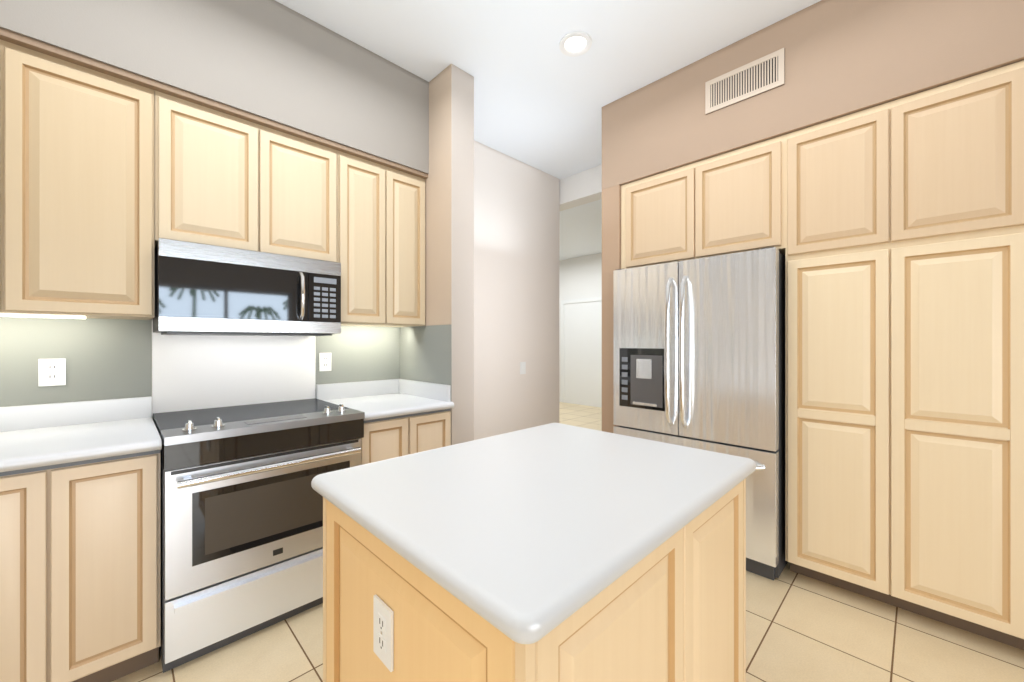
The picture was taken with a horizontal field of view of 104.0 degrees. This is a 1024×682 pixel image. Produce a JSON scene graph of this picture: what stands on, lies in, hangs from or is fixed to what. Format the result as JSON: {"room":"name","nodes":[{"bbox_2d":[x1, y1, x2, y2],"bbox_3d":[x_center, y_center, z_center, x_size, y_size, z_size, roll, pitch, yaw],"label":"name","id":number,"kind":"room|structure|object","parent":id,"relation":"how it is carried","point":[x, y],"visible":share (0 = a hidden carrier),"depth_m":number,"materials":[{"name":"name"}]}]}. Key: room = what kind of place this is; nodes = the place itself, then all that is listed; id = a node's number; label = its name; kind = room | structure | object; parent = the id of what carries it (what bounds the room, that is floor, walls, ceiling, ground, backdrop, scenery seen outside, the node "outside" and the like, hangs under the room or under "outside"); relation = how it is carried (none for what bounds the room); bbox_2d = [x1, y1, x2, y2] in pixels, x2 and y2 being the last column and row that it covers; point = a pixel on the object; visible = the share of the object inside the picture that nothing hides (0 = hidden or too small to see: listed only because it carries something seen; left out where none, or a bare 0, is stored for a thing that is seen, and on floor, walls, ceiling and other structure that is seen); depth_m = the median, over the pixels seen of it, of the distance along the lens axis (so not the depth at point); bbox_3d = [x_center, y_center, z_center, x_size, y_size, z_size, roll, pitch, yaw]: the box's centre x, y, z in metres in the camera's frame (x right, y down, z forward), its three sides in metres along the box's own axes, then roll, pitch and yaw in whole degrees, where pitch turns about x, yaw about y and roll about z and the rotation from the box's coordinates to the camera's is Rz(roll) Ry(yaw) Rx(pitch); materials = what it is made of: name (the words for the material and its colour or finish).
{"room":"kitchen","nodes":[
{"label":"kitchen","id":0,"kind":"room"},
{"bbox_2d":[0,0,428,178],"bbox_3d":[-2.299,-1.437,1.277,4.490,0.644,0.394,0,0,-45],"label":"soffit","id":1,"kind":"structure","parent":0,"point":[266,63],"depth_m":1.99,"materials":[{"name":"beige paint"}]},
{"bbox_2d":[0,140,558,439],"bbox_3d":[-1.818,-0.235,2.128,6.390,3.050,0.155,0,0,-45],"label":"wall","id":2,"kind":"structure","parent":0,"point":[516,203],"depth_m":2.72,"materials":[{"name":"beige paint"}]},
{"bbox_2d":[38,359,65,385],"bbox_3d":[-2.052,0.135,1.786,0.080,0.120,0.007,0,0,-45],"label":"outlet","id":3,"kind":"object","parent":2,"relation":"attached to","point":[51,372],"visible":1,"depth_m":1.78,"materials":[{"name":"white plastic"}]},
{"bbox_2d":[0,39,424,326],"bbox_3d":[-1.706,-0.617,1.875,2.795,1.037,0.362,0,0,-45],"label":"upper cabinet","id":4,"kind":"object","parent":2,"relation":"attached to","point":[96,168],"visible":0.88,"depth_m":1.75,"materials":[{"name":"brown wood"}]},
{"bbox_2d":[153,238,340,335],"bbox_3d":[-1.375,-0.242,2.127,0.775,0.412,0.462,0,0,-45],"label":"microwave","id":5,"kind":"object","parent":4,"relation":"attached to","point":[201,289],"visible":1,"depth_m":1.93,"materials":[{"name":"grey metal"}]},
{"bbox_2d":[319,353,330,370],"bbox_3d":[-1.216,0.130,2.607,0.075,0.118,0.007,0,0,-45],"label":"outlet","id":6,"kind":"object","parent":2,"relation":"attached to","point":[324,358],"visible":1,"depth_m":2.60,"materials":[{"name":"white plastic"}]},
{"bbox_2d":[520,362,525,373],"bbox_3d":[0.109,0.255,3.913,0.075,0.118,0.010,0,0,-45],"label":"light switch","id":7,"kind":"object","parent":2,"relation":"attached to","point":[522,364],"visible":1,"depth_m":3.91,"materials":[{"name":"white plastic"}]},
{"bbox_2d":[400,64,473,444],"bbox_3d":[-0.545,-0.234,2.821,0.184,3.049,0.649,0,0,-45],"label":"wall column","id":8,"kind":"structure","parent":0,"point":[441,351],"depth_m":2.61,"materials":[{"name":"paint"}]},
{"bbox_2d":[275,0,820,260],"bbox_3d":[0.164,-1.810,2.544,10.200,0.100,11.000,0,0,-45],"label":"ceiling","id":9,"kind":"structure","parent":0,"point":[539,106],"depth_m":2.40,"materials":[{"name":"paint"}]},
{"bbox_2d":[559,31,591,56],"bbox_3d":[0.374,-1.755,2.359,0.190,0.010,0.190,0,0,-45],"label":"recessed light","id":10,"kind":"object","parent":9,"relation":"in","point":[576,43],"visible":1,"depth_m":2.36,"materials":[{"name":"white"}]},
{"bbox_2d":[112,402,1023,681],"bbox_3d":[0.164,1.320,2.544,10.200,0.060,11.000,0,0,-45],"label":"floor","id":11,"kind":"structure","parent":0,"point":[800,628],"depth_m":1.68,"materials":[{"name":"tile"}]},
{"bbox_2d":[0,396,161,681],"bbox_3d":[-2.086,0.782,1.279,1.417,1.016,0.679,0,0,-45],"label":"base cabinet","id":12,"kind":"object","parent":11,"relation":"on","point":[80,480],"visible":1,"depth_m":1.42,"materials":[{"name":"brown wood"}]},
{"bbox_2d":[153,398,364,672],"bbox_3d":[-1.270,0.805,2.020,0.776,0.969,0.757,0,0,-45],"label":"range oven","id":13,"kind":"object","parent":11,"relation":"on","point":[241,513],"visible":0.95,"depth_m":1.71,"materials":[{"name":"grey metal"}]},
{"bbox_2d":[316,379,453,464],"bbox_3d":[-0.809,0.782,2.534,0.592,1.016,0.679,0,0,-45],"label":"base cabinet","id":14,"kind":"object","parent":11,"relation":"on","point":[403,417],"visible":0.44,"depth_m":2.42,"materials":[{"name":"brown wood"}]},
{"bbox_2d":[323,478,745,681],"bbox_3d":[0.107,0.853,1.206,1.037,0.874,0.789,0,0,-45],"label":"kitchen island","id":15,"kind":"object","parent":11,"relation":"on","point":[678,614],"visible":0.6,"depth_m":0.88,"materials":[{"name":"brown wood"}]},
{"bbox_2d":[311,423,756,643],"bbox_3d":[0.110,0.396,1.209,1.089,0.040,0.849,0,0,-45],"label":"countertop","id":16,"kind":"structure","parent":15,"relation":"on","point":[525,527],"depth_m":0.91,"materials":[{"name":"white stone"}]},
{"bbox_2d":[613,247,787,579],"bbox_3d":[1.308,0.392,2.709,0.877,1.796,0.970,0,0,-45],"label":"refrigerator","id":17,"kind":"object","parent":11,"relation":"on","point":[699,343],"visible":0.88,"depth_m":2.33,"materials":[{"name":"grey metal"}]},
{"bbox_2d":[621,60,1023,649],"bbox_3d":[1.813,0.077,2.332,0.694,2.425,2.245,0,0,-45],"label":"pantry cabinet","id":18,"kind":"object","parent":11,"relation":"on","point":[897,226],"visible":0.99,"depth_m":1.86,"materials":[{"name":"brown wood"}]},
{"bbox_2d":[559,253,601,407],"bbox_3d":[3.685,-0.235,6.005,0.165,3.050,10.600,0,0,-45],"label":"wall","id":19,"kind":"structure","parent":0,"point":[580,278],"depth_m":8.23,"materials":[{"name":"white paint"}]},
{"bbox_2d":[559,164,601,210],"bbox_3d":[0.899,-1.625,4.078,0.180,0.269,1.183,0,0,-45],"label":"wall","id":20,"kind":"structure","parent":0,"point":[584,187],"depth_m":4.16,"materials":[{"name":"white paint"}]},
{"bbox_2d":[602,185,620,432],"bbox_3d":[0.973,0.076,3.190,0.699,2.429,0.147,0,0,-45],"label":"wall","id":21,"kind":"structure","parent":0,"point":[611,197],"depth_m":2.96,"materials":[{"name":"beige paint"}]},
{"bbox_2d":[602,0,1023,189],"bbox_3d":[2.763,-1.450,1.368,0.699,0.619,5.257,0,0,-45],"label":"soffit","id":22,"kind":"structure","parent":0,"point":[843,57],"depth_m":2.08,"materials":[{"name":"beige paint"}]},
{"bbox_3d":[3.605,0.076,0.511,0.699,2.429,2.855,0,0,-45],"label":"wall","id":23,"kind":"structure","parent":0,"visible":0},
{"bbox_2d":[705,48,784,114],"bbox_3d":[1.335,-1.498,2.315,0.010,0.195,0.408,0,0,-45],"label":"air vent","id":24,"kind":"object","parent":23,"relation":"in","point":[766,73],"visible":1,"depth_m":2.30,"materials":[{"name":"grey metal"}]}
]}

